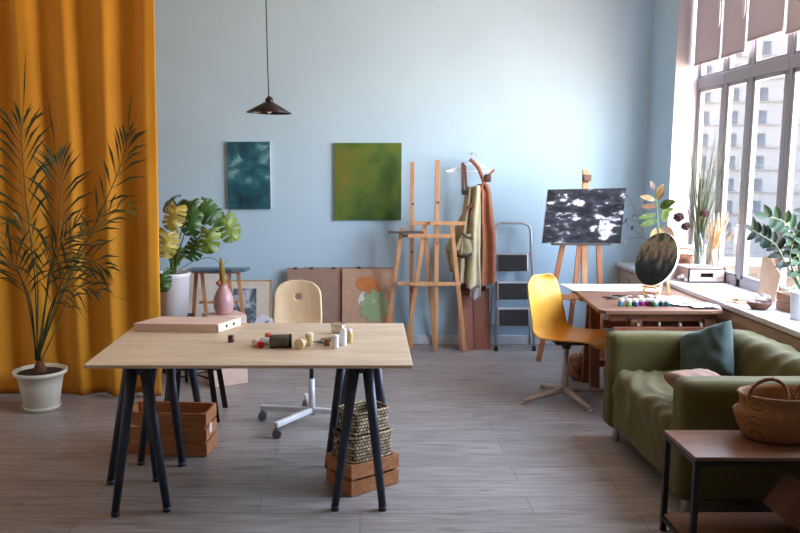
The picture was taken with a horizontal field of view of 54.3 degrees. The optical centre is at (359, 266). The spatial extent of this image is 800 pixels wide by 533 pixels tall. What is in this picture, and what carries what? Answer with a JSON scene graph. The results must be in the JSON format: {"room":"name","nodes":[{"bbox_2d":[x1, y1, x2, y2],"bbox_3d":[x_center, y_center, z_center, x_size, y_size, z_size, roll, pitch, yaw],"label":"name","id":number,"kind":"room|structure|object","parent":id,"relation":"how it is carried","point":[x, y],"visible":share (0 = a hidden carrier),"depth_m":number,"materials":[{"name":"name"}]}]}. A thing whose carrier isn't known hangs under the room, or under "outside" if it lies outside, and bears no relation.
{"room":"art studio","nodes":[
{"label":"art studio","id":0,"kind":"room"},
{"bbox_2d":[0,344,773,532],"bbox_3d":[-0.600,1.361,2.326,6.600,0.100,9.860,0,7,0],"label":"floor","id":1,"kind":"structure","parent":0,"point":[473,458],"depth_m":4.19,"materials":[{"name":"laminate"}]},
{"bbox_2d":[0,53,156,412],"bbox_3d":[-1.863,-0.184,4.811,1.360,2.320,0.703,1,7,6],"label":"potted palm","id":2,"kind":"object","parent":1,"relation":"on","point":[40,383],"visible":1,"depth_m":4.89,"materials":[{"name":"plant"}]},
{"bbox_2d":[12,363,67,408],"bbox_3d":[-2.110,0.798,5.146,0.344,0.245,0.344,0,7,0],"label":"pot","id":3,"kind":"object","parent":2,"relation":"attached to","point":[40,387],"depth_m":5.05,"materials":[{"name":"ceramic"}]},
{"bbox_2d":[106,369,170,517],"bbox_3d":[-1.085,0.765,3.746,0.267,0.714,0.479,-3,8,-21],"label":"trestle","id":4,"kind":"object","parent":1,"relation":"on","point":[118,455],"visible":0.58,"depth_m":3.55,"materials":[{"name":"black metal"}]},
{"bbox_2d":[137,369,200,466],"bbox_3d":[-1.065,0.685,4.354,0.269,0.714,0.621,0,7,0],"label":"trestle","id":5,"kind":"object","parent":1,"relation":"on","point":[172,393],"visible":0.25,"depth_m":4.13,"materials":[{"name":"black metal"}]},
{"bbox_2d":[127,401,216,455],"bbox_3d":[-1.064,0.915,4.405,0.462,0.245,0.210,1,7,5],"label":"wooden crate","id":6,"kind":"object","parent":1,"relation":"on","point":[198,419],"visible":0.77,"depth_m":4.31,"materials":[{"name":"brown wood"}]},
{"bbox_2d":[163,313,193,380],"bbox_3d":[-1.405,0.608,5.888,0.260,0.470,0.260,0,7,0],"label":"plant stand","id":7,"kind":"object","parent":1,"relation":"on","point":[189,314],"visible":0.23,"depth_m":5.89,"materials":[{"name":"black metal"}]},
{"bbox_2d":[159,195,240,316],"bbox_3d":[-1.213,-0.076,5.812,0.650,0.907,0.406,0,7,0],"label":"monstera plant","id":8,"kind":"object","parent":7,"relation":"on","point":[174,283],"visible":0.98,"depth_m":5.70,"materials":[{"name":"plant"}]},
{"bbox_2d":[164,369,227,421],"bbox_3d":[-1.060,0.706,4.993,0.364,0.512,0.313,0,7,0],"label":"metal stool","id":9,"kind":"object","parent":1,"relation":"on","point":[210,377],"visible":0.23,"depth_m":5.05,"materials":[{"name":"metal"}]},
{"bbox_2d":[177,268,219,316],"bbox_3d":[-1.405,0.381,6.665,0.430,0.723,0.140,0,7,0],"label":"canvas","id":10,"kind":"object","parent":1,"relation":"on","point":[210,279],"visible":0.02,"depth_m":6.67,"materials":[{"name":"beige fabric"}]},
{"bbox_2d":[192,272,244,316],"bbox_3d":[-1.188,0.417,6.295,0.605,0.752,0.285,2,8,18],"label":"stool","id":11,"kind":"object","parent":1,"relation":"on","point":[204,302],"visible":0.46,"depth_m":6.30,"materials":[{"name":"brown wood"}]},
{"bbox_2d":[187,267,249,271],"bbox_3d":[-1.140,0.025,6.276,0.470,0.034,0.261,0,7,0],"label":"seat","id":12,"kind":"object","parent":11,"relation":"on","point":[194,269],"visible":0.86,"depth_m":6.17,"materials":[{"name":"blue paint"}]},
{"bbox_2d":[202,310,247,386],"bbox_3d":[-0.999,0.603,5.755,0.268,0.515,0.220,-4,8,-28],"label":"box","id":13,"kind":"object","parent":1,"relation":"on","point":[230,376],"visible":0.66,"depth_m":5.69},
{"bbox_2d":[213,284,233,314],"bbox_3d":[-1.000,0.239,5.699,0.148,0.222,0.148,0,7,0],"label":"vase","id":14,"kind":"object","parent":13,"relation":"on","point":[223,302],"visible":1,"depth_m":5.65,"materials":[{"name":"pink ceramic"}]},
{"bbox_2d":[216,258,225,285],"bbox_3d":[-1.014,0.052,5.670,0.073,0.230,0.042,-2,8,-18],"label":"dried flower","id":15,"kind":"object","parent":14,"relation":"in","point":[222,281],"visible":1,"depth_m":5.66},
{"bbox_2d":[232,288,255,322],"bbox_3d":[-1.012,0.468,6.636,0.255,0.558,0.098,0,7,0],"label":"painting","id":16,"kind":"object","parent":1,"relation":"on","point":[249,294],"visible":0.14,"depth_m":6.63,"materials":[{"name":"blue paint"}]},
{"bbox_2d":[226,280,271,318],"bbox_3d":[-0.978,0.422,6.842,0.405,0.597,0.161,0,7,0],"label":"canvas","id":17,"kind":"object","parent":1,"relation":"on","point":[263,287],"visible":0.37,"depth_m":6.86,"materials":[{"name":"beige fabric"}]},
{"bbox_2d":[258,280,330,438],"bbox_3d":[-0.335,0.544,4.888,0.614,0.855,0.590,-3,8,-22],"label":"desk chair","id":18,"kind":"object","parent":1,"relation":"on","point":[286,309],"visible":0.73,"depth_m":5.06,"materials":[{"name":"brown wood"}]},
{"bbox_2d":[287,267,340,322],"bbox_3d":[-0.403,0.368,6.819,0.475,0.707,0.194,0,7,0],"label":"sheet","id":19,"kind":"object","parent":1,"relation":"on","point":[328,280],"visible":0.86,"depth_m":6.84,"materials":[{"name":"brown"}]},
{"bbox_2d":[304,267,392,322],"bbox_3d":[-0.105,0.363,6.859,0.790,0.707,0.194,0,7,0],"label":"board","id":20,"kind":"object","parent":1,"relation":"on","point":[304,267],"visible":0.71,"depth_m":6.89,"materials":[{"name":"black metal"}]},
{"bbox_2d":[325,369,387,511],"bbox_3d":[-0.007,0.751,3.849,0.364,0.714,0.580,0,7,0],"label":"trestle","id":21,"kind":"object","parent":1,"relation":"on","point":[372,378],"visible":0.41,"depth_m":3.59,"materials":[{"name":"black metal"}]},
{"bbox_2d":[83,323,412,368],"bbox_3d":[-0.495,0.381,3.866,1.474,0.016,0.918,0,7,0],"label":"tabletop","id":22,"kind":"object","parent":21,"relation":"on","point":[374,345],"visible":0.78,"depth_m":3.70,"materials":[{"name":"brown wood"}]},
{"bbox_2d":[133,316,240,332],"bbox_3d":[-0.919,0.310,4.168,0.530,0.046,0.196,0,7,3],"label":"wooden box","id":23,"kind":"object","parent":22,"relation":"on","point":[162,323],"visible":1,"depth_m":4.08,"materials":[{"name":"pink wood"}]},
{"bbox_2d":[252,339,263,347],"bbox_3d":[-0.492,0.371,3.748,0.034,0.034,0.075,-5,9,-32],"label":"paint bottle","id":24,"kind":"object","parent":22,"relation":"on","point":[255,342],"visible":1,"depth_m":3.72,"materials":[{"name":"pink plastic"}]},
{"bbox_2d":[260,337,268,344],"bbox_3d":[-0.454,0.364,3.792,0.060,0.036,0.036,3,8,23],"label":"paint bottle","id":25,"kind":"object","parent":22,"relation":"on","point":[265,340],"visible":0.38,"depth_m":3.78,"materials":[{"name":"white plastic"}]},
{"bbox_2d":[269,334,291,347],"bbox_3d":[-0.381,0.357,3.738,0.108,0.066,0.066,-1,7,-6],"label":"can","id":26,"kind":"object","parent":22,"relation":"on","point":[275,340],"visible":1,"depth_m":3.71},
{"bbox_2d":[294,337,307,348],"bbox_3d":[-0.283,0.366,3.715,0.052,0.052,0.050,3,8,19],"label":"paint jar","id":27,"kind":"object","parent":22,"relation":"on","point":[301,342],"visible":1,"depth_m":3.69,"materials":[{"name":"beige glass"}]},
{"bbox_2d":[305,332,312,345],"bbox_3d":[-0.247,0.353,3.777,0.040,0.062,0.040,0,7,0],"label":"paint jar","id":28,"kind":"object","parent":22,"relation":"on","point":[308,335],"visible":0.88,"depth_m":3.76,"materials":[{"name":"beige plastic"}]},
{"bbox_2d":[331,334,338,348],"bbox_3d":[-0.120,0.359,3.728,0.037,0.064,0.037,0,7,0],"label":"paint jar","id":29,"kind":"object","parent":22,"relation":"on","point":[334,337],"visible":1,"depth_m":3.71,"materials":[{"name":"white plastic"}]},
{"bbox_2d":[339,328,346,345],"bbox_3d":[-0.082,0.342,3.776,0.036,0.085,0.036,0,7,0],"label":"paint bottle","id":30,"kind":"object","parent":22,"relation":"on","point":[343,335],"visible":1,"depth_m":3.76,"materials":[{"name":"white plastic"}]},
{"bbox_2d":[347,328,352,342],"bbox_3d":[-0.050,0.342,3.836,0.028,0.070,0.028,0,7,0],"label":"paint bottle","id":31,"kind":"object","parent":22,"relation":"on","point":[349,330],"visible":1,"depth_m":3.83,"materials":[{"name":"yellow plastic"}]},
{"bbox_2d":[337,369,376,425],"bbox_3d":[0.000,0.696,4.271,0.299,0.714,0.230,0,7,0],"label":"trestle","id":32,"kind":"object","parent":1,"relation":"on","point":[346,370],"visible":0.02,"depth_m":4.21,"materials":[{"name":"black metal"}]},
{"bbox_2d":[326,451,398,496],"bbox_3d":[0.012,1.021,3.940,0.290,0.155,0.225,-5,9,-35],"label":"wooden crate","id":33,"kind":"object","parent":1,"relation":"on","point":[352,487],"visible":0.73,"depth_m":3.84,"materials":[{"name":"brown wood"}]},
{"bbox_2d":[332,426,391,480],"bbox_3d":[0.012,0.947,3.930,0.266,0.271,0.206,-5,9,-35],"label":"woven basket","id":34,"kind":"object","parent":33,"relation":"in","point":[359,451],"visible":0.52,"depth_m":3.83,"materials":[{"name":"wicker"}]},
{"bbox_2d":[337,399,388,435],"bbox_3d":[0.016,0.758,3.916,0.231,0.116,0.181,-5,9,-35],"label":"woven basket","id":35,"kind":"object","parent":34,"relation":"on","point":[360,424],"visible":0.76,"depth_m":3.87,"materials":[{"name":"wicker"}]},
{"bbox_2d":[342,269,393,322],"bbox_3d":[0.072,0.378,6.786,0.455,0.697,0.196,0,7,0],"label":"board","id":36,"kind":"object","parent":1,"relation":"on","point":[366,293],"visible":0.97,"depth_m":6.80,"materials":[{"name":"brown wood"}]},
{"bbox_2d":[387,162,433,349],"bbox_3d":[0.438,-0.080,6.708,0.468,1.628,0.355,0,7,0],"label":"easel","id":37,"kind":"object","parent":1,"relation":"on","point":[401,235],"visible":0.79,"depth_m":6.63,"materials":[{"name":"brown wood"}]},
{"bbox_2d":[388,231,423,232],"bbox_3d":[0.385,-0.288,6.538,0.300,0.016,0.070,0,7,0],"label":"tray","id":38,"kind":"object","parent":37,"relation":"on","point":[388,231],"depth_m":6.51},
{"bbox_2d":[406,160,466,351],"bbox_3d":[0.651,-0.072,6.593,0.424,1.643,0.447,7,10,44],"label":"easel","id":39,"kind":"object","parent":1,"relation":"on","point":[436,223],"visible":0.95,"depth_m":6.56,"materials":[{"name":"brown wood"}]},
{"bbox_2d":[429,221,446,224],"bbox_3d":[0.650,-0.362,6.488,0.140,0.030,0.050,0,7,0],"label":"tray","id":40,"kind":"object","parent":39,"relation":"on","point":[430,222],"depth_m":6.46,"materials":[{"name":"brown wood"}]},
{"bbox_2d":[457,290,473,349],"bbox_3d":[0.925,0.471,6.828,0.130,0.504,0.191,0,7,0],"label":"wooden board","id":41,"kind":"object","parent":1,"relation":"on","point":[467,308],"visible":0.71,"depth_m":6.82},
{"bbox_2d":[473,288,489,348],"bbox_3d":[1.070,0.458,6.847,0.140,0.523,0.152,0,7,0],"label":"wooden board","id":42,"kind":"object","parent":1,"relation":"on","point":[481,314],"visible":0.79,"depth_m":6.84,"materials":[{"name":"wood"}]},
{"bbox_2d":[490,222,535,350],"bbox_3d":[1.343,0.170,6.783,0.383,1.112,0.290,0,7,0],"label":"step ladder","id":43,"kind":"object","parent":1,"relation":"on","point":[505,262],"visible":0.94,"depth_m":6.74,"materials":[{"name":"grey metal"}]},
{"bbox_2d":[521,273,610,412],"bbox_3d":[1.433,0.498,5.293,0.574,0.843,0.531,3,8,24],"label":"swivel chair","id":44,"kind":"object","parent":1,"relation":"on","point":[547,312],"visible":0.98,"depth_m":5.38,"materials":[{"name":"plastic"}]},
{"bbox_2d":[536,169,610,360],"bbox_3d":[1.725,-0.018,6.469,0.549,1.570,0.704,0,7,0],"label":"easel","id":45,"kind":"object","parent":1,"relation":"on","point":[581,257],"visible":0.64,"depth_m":6.23,"materials":[{"name":"brown wood"}]},
{"bbox_2d":[541,188,625,243],"bbox_3d":[1.761,-0.399,6.129,0.655,0.435,0.110,0,7,3],"label":"painting","id":46,"kind":"object","parent":45,"relation":"on","point":[571,215],"visible":1,"depth_m":6.12,"materials":[{"name":"paint"}]},
{"bbox_2d":[569,346,583,380],"bbox_3d":[1.657,0.717,5.842,0.177,0.276,0.133,0,7,0],"label":"tote bag","id":47,"kind":"object","parent":1,"relation":"on","point":[575,360],"visible":0.56,"depth_m":5.80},
{"bbox_2d":[579,298,605,387],"bbox_3d":[1.895,0.531,5.636,0.630,0.691,0.227,0,7,0],"label":"trestle","id":48,"kind":"object","parent":1,"relation":"on","point":[591,363],"visible":0.17,"depth_m":5.57,"materials":[{"name":"red wood"}]},
{"bbox_2d":[601,314,716,330],"bbox_3d":[1.895,0.622,4.941,0.670,0.691,0.268,0,7,0],"label":"trestle","id":49,"kind":"object","parent":1,"relation":"on","point":[618,322],"visible":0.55,"depth_m":4.86,"materials":[{"name":"red wood"}]},
{"bbox_2d":[571,285,722,313],"bbox_3d":[1.867,0.215,5.287,0.783,0.024,1.050,0,7,0],"label":"wooden desk","id":50,"kind":"object","parent":49,"relation":"on","point":[594,299],"visible":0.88,"depth_m":4.94,"materials":[{"name":"brown wood"}]},
{"bbox_2d":[559,284,657,290],"bbox_3d":[1.800,0.152,5.647,0.650,0.008,0.320,0,7,0],"label":"paper sheet","id":51,"kind":"object","parent":50,"relation":"on","point":[574,287],"visible":0.96,"depth_m":5.63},
{"bbox_2d":[625,298,631,306],"bbox_3d":[1.700,0.227,4.922,0.039,0.046,0.039,0,7,0],"label":"paint jar","id":52,"kind":"object","parent":50,"relation":"on","point":[628,302],"visible":1,"depth_m":4.91,"materials":[{"name":"green plastic"}]},
{"bbox_2d":[651,299,657,306],"bbox_3d":[1.857,0.230,4.904,0.039,0.046,0.039,0,7,0],"label":"paint jar","id":53,"kind":"object","parent":50,"relation":"on","point":[654,303],"visible":1,"depth_m":4.89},
{"bbox_2d":[641,278,669,295],"bbox_3d":[2.047,0.069,5.295,0.226,0.264,0.143,-1,8,-9],"label":"easel","id":54,"kind":"object","parent":50,"relation":"on","point":[667,280],"visible":0.54,"depth_m":5.30,"materials":[{"name":"brown wood"}]},
{"bbox_2d":[635,233,679,285],"bbox_3d":[2.019,-0.048,5.293,0.150,0.356,0.330,-4,9,-29],"label":"painting","id":55,"kind":"object","parent":54,"relation":"on","point":[657,259],"visible":1,"depth_m":5.28,"materials":[{"name":"paint"}]},
{"bbox_2d":[658,298,664,306],"bbox_3d":[1.908,0.227,4.922,0.039,0.046,0.039,0,7,0],"label":"paint jar","id":56,"kind":"object","parent":50,"relation":"on","point":[661,302],"visible":1,"depth_m":4.91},
{"bbox_2d":[660,295,685,299],"bbox_3d":[2.081,0.208,5.192,0.187,0.010,0.165,0,7,0],"label":"paper sheet","id":57,"kind":"object","parent":50,"relation":"on","point":[673,297],"visible":0.84,"depth_m":5.20,"materials":[{"name":"paper"}]},
{"bbox_2d":[670,298,702,305],"bbox_3d":[2.069,0.230,5.001,0.214,0.017,0.240,0,7,0],"label":"paper sheet","id":58,"kind":"object","parent":50,"relation":"on","point":[675,301],"visible":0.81,"depth_m":5.00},
{"bbox_2d":[682,302,720,307],"bbox_3d":[2.146,0.241,4.886,0.189,0.018,0.200,0,7,0],"label":"paper sheet","id":59,"kind":"object","parent":50,"relation":"on","point":[693,304],"visible":1,"depth_m":4.87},
{"bbox_2d":[603,329,799,511],"bbox_3d":[1.851,0.735,4.054,0.847,0.693,1.150,0,7,0],"label":"sofa","id":60,"kind":"object","parent":1,"relation":"on","point":[639,404],"visible":0.62,"depth_m":3.83,"materials":[{"name":"green fabric"}]},
{"bbox_2d":[662,368,719,386],"bbox_3d":[1.700,0.612,3.771,0.350,0.196,0.316,-4,9,-30],"label":"cushion","id":61,"kind":"object","parent":60,"relation":"on","point":[670,377],"visible":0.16,"depth_m":3.79,"materials":[{"name":"pink fabric"}]},
{"bbox_2d":[680,320,733,375],"bbox_3d":[1.900,0.487,4.269,0.211,0.407,0.421,-5,9,-33],"label":"cushion","id":62,"kind":"object","parent":60,"relation":"on","point":[710,348],"visible":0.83,"depth_m":4.20,"materials":[{"name":"teal fabric"}]},
{"bbox_2d":[659,430,799,532],"bbox_3d":[1.788,0.959,3.261,0.925,0.455,0.320,0,7,0],"label":"side table","id":63,"kind":"object","parent":1,"relation":"on","point":[700,447],"visible":0.92,"depth_m":3.26,"materials":[{"name":"brown wood"}]},
{"bbox_2d":[664,512,799,532],"bbox_3d":[1.788,1.110,3.281,0.905,0.014,0.300,0,7,0],"label":"shelf","id":64,"kind":"object","parent":63,"relation":"attached to","point":[677,522],"depth_m":3.33,"materials":[{"name":"brown wood"}]},
{"bbox_2d":[732,377,799,444],"bbox_3d":[1.768,0.582,3.268,0.395,0.287,0.283,0,7,0],"label":"basket","id":65,"kind":"object","parent":63,"relation":"on","point":[766,413],"visible":1,"depth_m":3.19,"materials":[{"name":"wicker"}]},
{"bbox_2d":[763,472,799,530],"bbox_3d":[1.800,0.973,3.167,0.223,0.239,0.190,0,7,0],"label":"cardboard box","id":66,"kind":"object","parent":63,"relation":"on","point":[784,498],"visible":1,"depth_m":3.16,"materials":[{"name":"cardboard"}]},
{"bbox_3d":[-0.760,0.737,6.490,0.300,0.060,0.100,0,7,0],"label":"wooden block","id":67,"kind":"object","parent":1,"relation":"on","visible":0},
{"bbox_2d":[255,315,272,322],"bbox_3d":[-0.755,0.554,6.453,0.236,0.304,0.042,0,7,0],"label":"palette","id":68,"kind":"object","parent":67,"relation":"on","point":[262,318],"visible":0.21,"depth_m":6.45},
{"bbox_2d":[154,0,653,334],"bbox_3d":[-0.580,-1.074,6.879,6.640,3.550,0.200,0,7,0],"label":"wall","id":69,"kind":"structure","parent":0,"point":[542,92],"depth_m":6.75,"materials":[{"name":"blue paint"}]},
{"bbox_2d":[227,142,270,208],"bbox_3d":[-0.969,-0.794,6.800,0.373,0.585,0.026,0,7,0],"label":"painting","id":70,"kind":"object","parent":69,"relation":"attached to","point":[248,163],"visible":1,"depth_m":6.79,"materials":[{"name":"teal paint"}]},
{"bbox_2d":[335,143,401,219],"bbox_3d":[0.071,-0.741,6.807,0.582,0.672,0.026,0,7,0],"label":"painting","id":71,"kind":"object","parent":69,"relation":"attached to","point":[367,175],"visible":1,"depth_m":6.79,"materials":[{"name":"green paint"}]},
{"bbox_2d":[446,153,491,171],"bbox_3d":[0.934,-0.893,6.680,0.410,0.168,0.041,-1,8,-8],"label":"clothes hanger","id":72,"kind":"object","parent":69,"relation":"hanging from","point":[488,169],"visible":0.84,"depth_m":6.67,"materials":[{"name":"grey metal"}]},
{"bbox_2d":[445,163,480,299],"bbox_3d":[0.885,-0.295,6.635,0.311,1.173,0.171,0,7,0],"label":"apron","id":73,"kind":"object","parent":72,"relation":"hanging from","point":[467,237],"visible":0.92,"depth_m":6.61,"materials":[{"name":"fabric"}]},
{"bbox_2d":[460,158,495,291],"bbox_3d":[1.015,-0.340,6.664,0.312,1.174,0.182,0,7,0],"label":"apron","id":74,"kind":"object","parent":72,"relation":"hanging from","point":[488,235],"visible":0.54,"depth_m":6.65,"materials":[{"name":"orange fabric"}]},
{"bbox_2d":[406,335,553,343],"bbox_3d":[-0.600,0.661,6.995,6.200,0.080,0.018,0,7,0],"label":"baseboard","id":75,"kind":"structure","parent":69,"relation":"attached to","point":[417,339],"depth_m":6.99,"materials":[{"name":"paint"}]},
{"bbox_2d":[642,0,705,244],"bbox_3d":[2.620,-0.449,2.090,0.240,3.550,9.460,0,7,0],"label":"wall","id":76,"kind":"structure","parent":0,"point":[665,12],"depth_m":6.47,"materials":[{"name":"blue paint"}]},
{"bbox_2d":[667,0,698,244],"bbox_3d":[2.600,-1.222,6.200,0.206,2.580,0.008,0,7,0],"label":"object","id":77,"kind":"structure","parent":76,"relation":"attached to","point":[686,73],"depth_m":6.20,"materials":[{"name":"paint"}]},
{"bbox_2d":[689,57,726,264],"bbox_3d":[2.700,-1.192,5.968,0.055,2.580,0.475,0,7,0],"label":"window","id":78,"kind":"structure","parent":76,"relation":"in","point":[713,81],"depth_m":6.10,"materials":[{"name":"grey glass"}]},
{"bbox_2d":[616,262,799,337],"bbox_3d":[2.485,0.298,4.456,0.430,0.034,4.960,0,7,0],"label":"windowsill","id":79,"kind":"structure","parent":76,"relation":"attached to","point":[714,293],"depth_m":5.04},
{"bbox_2d":[639,181,675,279],"bbox_3d":[2.239,-0.272,5.833,0.289,0.740,0.203,3,8,22],"label":"rubber plant","id":80,"kind":"object","parent":79,"relation":"on","point":[667,203],"visible":0.73,"depth_m":5.78,"materials":[{"name":"green plant"}]},
{"bbox_2d":[679,245,691,253],"bbox_3d":[2.530,-0.063,6.244,0.260,0.220,0.012,0,7,0],"label":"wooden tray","id":81,"kind":"object","parent":79,"relation":"on","point":[682,251],"visible":0.2,"depth_m":6.23,"materials":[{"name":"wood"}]},
{"bbox_2d":[678,247,694,263],"bbox_3d":[2.530,-0.042,6.096,0.210,0.215,0.210,0,7,0],"label":"bowl","id":82,"kind":"object","parent":79,"relation":"on","point":[683,258],"visible":0.27,"depth_m":6.01,"materials":[{"name":"ceramic"}]},
{"bbox_2d":[674,264,725,282],"bbox_3d":[2.536,0.049,5.830,0.272,0.105,0.290,0,7,0],"label":"storage box","id":83,"kind":"object","parent":79,"relation":"on","point":[695,273],"visible":0.85,"depth_m":5.69,"materials":[{"name":"cardboard"}]},
{"bbox_3d":[2.525,-0.128,5.812,0.068,0.250,0.068,0,7,0],"label":"glass vase","id":84,"kind":"object","parent":83,"relation":"on","visible":0},
{"bbox_2d":[666,123,760,263],"bbox_3d":[2.584,-0.554,5.750,0.680,1.081,0.492,0,7,0],"label":"bunch","id":85,"kind":"object","parent":84,"relation":"in","point":[698,236],"visible":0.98,"depth_m":5.76,"materials":[{"name":"plant"}]},
{"bbox_3d":[2.600,-0.081,5.778,0.106,0.165,0.106,0,7,0],"label":"glass jar","id":86,"kind":"object","parent":83,"relation":"on","visible":0},
{"bbox_2d":[705,212,733,264],"bbox_3d":[2.601,-0.198,5.645,0.190,0.404,0.260,-5,9,-32],"label":"wheat","id":87,"kind":"object","parent":86,"relation":"in","point":[716,235],"visible":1,"depth_m":5.68,"materials":[{"name":"plant"}]},
{"bbox_2d":[726,300,746,303],"bbox_3d":[2.405,0.221,4.866,0.216,0.012,0.090,1,8,9],"label":"paintbrush","id":88,"kind":"object","parent":79,"relation":"on","point":[727,301],"visible":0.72,"depth_m":4.85,"materials":[{"name":"brown wood"}]},
{"bbox_2d":[728,297,765,300],"bbox_3d":[2.425,0.206,4.884,0.216,0.012,0.090,1,8,9],"label":"paintbrush","id":89,"kind":"object","parent":88,"relation":"on","point":[734,298],"visible":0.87,"depth_m":4.88,"materials":[{"name":"brown wood"}]},
{"bbox_2d":[746,299,772,309],"bbox_3d":[2.392,0.231,4.661,0.148,0.046,0.148,0,7,0],"label":"bowl","id":90,"kind":"object","parent":79,"relation":"on","point":[757,304],"visible":1,"depth_m":4.63,"materials":[{"name":"brown wood"}]},
{"bbox_2d":[757,256,781,302],"bbox_3d":[2.641,0.074,4.995,0.053,0.271,0.295,1,8,8],"label":"board","id":91,"kind":"object","parent":79,"relation":"on","point":[770,276],"visible":0.94,"depth_m":5.01,"materials":[{"name":"wood"}]},
{"bbox_2d":[744,205,799,320],"bbox_3d":[2.384,-0.035,4.184,0.707,0.696,0.258,-4,9,-31],"label":"plant","id":92,"kind":"object","parent":79,"relation":"on","point":[791,250],"visible":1,"depth_m":4.15,"materials":[{"name":"green plant"}]},
{"bbox_2d":[776,291,789,312],"bbox_3d":[2.585,0.212,4.586,0.168,0.102,0.188,0,7,0],"label":"wooden crate","id":93,"kind":"object","parent":79,"relation":"on","point":[783,298],"visible":0.52,"depth_m":4.61,"materials":[{"name":"brown wood"}]},
{"bbox_2d":[782,285,798,303],"bbox_3d":[2.570,0.184,4.582,0.153,0.144,0.161,0,7,0],"label":"herb plant","id":94,"kind":"object","parent":93,"relation":"in","point":[794,287],"visible":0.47,"depth_m":4.61,"materials":[{"name":"plant"}]},
{"bbox_3d":[2.360,-0.015,6.049,0.090,0.175,0.090,0,7,0],"label":"vase","id":95,"kind":"object","parent":79,"relation":"on","visible":0},
{"bbox_2d":[673,212,684,230],"bbox_3d":[2.436,-0.249,6.028,0.134,0.346,0.084,3,8,24],"label":"bloom","id":96,"kind":"object","parent":95,"relation":"in","point":[678,217],"visible":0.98,"depth_m":5.98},
{"bbox_2d":[677,222,690,240],"bbox_3d":[2.447,-0.207,5.986,0.177,0.274,0.080,0,7,0],"label":"bloom","id":97,"kind":"object","parent":95,"relation":"in","point":[685,226],"visible":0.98,"depth_m":5.95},
{"bbox_2d":[678,209,709,242],"bbox_3d":[2.454,-0.245,5.836,0.067,0.390,0.406,-2,8,-18],"label":"bloom","id":98,"kind":"object","parent":95,"relation":"in","point":[704,213],"visible":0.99,"depth_m":5.64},
{"bbox_2d":[694,0,722,65],"bbox_3d":[2.632,-2.004,5.852,0.050,0.920,0.435,0,7,0],"label":"roller blind","id":99,"kind":"object","parent":76,"relation":"attached to","point":[709,12],"visible":1,"depth_m":5.87,"materials":[{"name":"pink fabric"}]},
{"bbox_2d":[618,268,799,351],"bbox_3d":[2.393,0.668,4.504,0.194,0.710,4.940,0,7,0],"label":"trim","id":100,"kind":"structure","parent":76,"relation":"attached to","point":[739,322],"depth_m":4.64,"materials":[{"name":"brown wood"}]},
{"bbox_2d":[714,41,752,285],"bbox_3d":[2.688,-1.137,5.545,0.080,2.580,0.379,0,7,0],"label":"window","id":101,"kind":"structure","parent":76,"relation":"in","point":[738,75],"depth_m":5.64,"materials":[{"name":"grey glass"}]},
{"bbox_2d":[721,0,747,57],"bbox_3d":[2.632,-1.950,5.436,0.050,0.920,0.345,0,7,0],"label":"roller blind","id":102,"kind":"object","parent":76,"relation":"attached to","point":[735,11],"visible":1,"depth_m":5.46,"materials":[{"name":"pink fabric"}]},
{"bbox_2d":[738,33,791,292],"bbox_3d":[2.700,-1.081,5.114,0.055,2.580,0.490,0,7,0],"label":"window","id":103,"kind":"structure","parent":76,"relation":"in","point":[776,66],"depth_m":5.29,"materials":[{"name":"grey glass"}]},
{"bbox_2d":[747,0,785,41],"bbox_3d":[2.632,-1.923,5.006,0.050,0.862,0.455,0,7,0],"label":"roller blind","id":104,"kind":"object","parent":76,"relation":"attached to","point":[766,17],"visible":1,"depth_m":5.05,"materials":[{"name":"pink fabric"}]},
{"bbox_2d":[776,31,799,290],"bbox_3d":[2.700,-1.014,4.601,0.055,2.580,0.546,0,7,0],"label":"window","id":105,"kind":"structure","parent":76,"relation":"in","point":[794,78],"depth_m":4.86,"materials":[{"name":"clear glass"}]},
{"bbox_2d":[785,0,799,34],"bbox_3d":[2.632,-1.841,4.495,0.050,0.892,0.510,0,7,0],"label":"roller blind","id":106,"kind":"object","parent":76,"relation":"attached to","point":[793,13],"visible":1,"depth_m":4.72,"materials":[{"name":"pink fabric"}]},
{"bbox_3d":[-0.580,-2.259,1.853,6.640,0.100,9.860,0,7,0],"label":"ceiling","id":107,"kind":"structure","parent":0,"visible":0},
{"bbox_2d":[246,0,291,114],"bbox_3d":[-0.575,-1.772,4.811,0.288,1.630,0.288,0,7,0],"label":"pendant lamp","id":108,"kind":"object","parent":107,"relation":"hanging from","point":[268,107],"visible":1,"depth_m":4.86,"materials":[{"name":"black metal"}]},
{"bbox_3d":[-2.400,-2.591,4.977,2.500,0.050,0.050,0,7,0],"label":"rail","id":109,"kind":"object","parent":107,"relation":"attached to","visible":0},
{"bbox_2d":[0,0,161,396],"bbox_3d":[-2.436,-0.810,5.209,2.232,3.446,0.134,0,7,0],"label":"curtain","id":110,"kind":"object","parent":109,"relation":"hanging from","point":[88,57],"visible":0.65,"depth_m":5.22,"materials":[{"name":"fabric"}]},
{"bbox_3d":[2.310,-0.026,6.148,0.070,0.170,0.070,0,7,0],"label":"vase","id":111,"kind":"object","parent":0,"visible":0},
{"bbox_2d":[617,194,647,242],"bbox_3d":[2.157,-0.296,6.090,0.316,0.534,0.052,-1,8,-9],"label":"branch","id":112,"kind":"object","parent":111,"relation":"in","point":[625,195],"visible":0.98,"depth_m":6.07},
{"label":"outside","id":113,"kind":"structure","parent":0,"visible":0},
{"bbox_3d":[62.000,3.377,96.246,80.000,0.400,64.000,0,7,0],"label":"ground","id":114,"kind":"structure","parent":113,"visible":0},
{"bbox_2d":[700,0,799,256],"bbox_3d":[56.975,-22.806,109.874,32.582,48.000,21.185,0,7,0],"label":"apartment building","id":115,"kind":"structure","parent":114,"relation":"on","point":[771,92],"depth_m":104.62,"materials":[{"name":"concrete"}]},
{"bbox_2d":[700,256,799,289],"bbox_3d":[45.980,2.675,76.892,46.713,6.000,17.180,0,7,0],"label":"building","id":116,"kind":"structure","parent":114,"relation":"on","point":[754,263],"depth_m":74.70,"materials":[{"name":"beige paint"}]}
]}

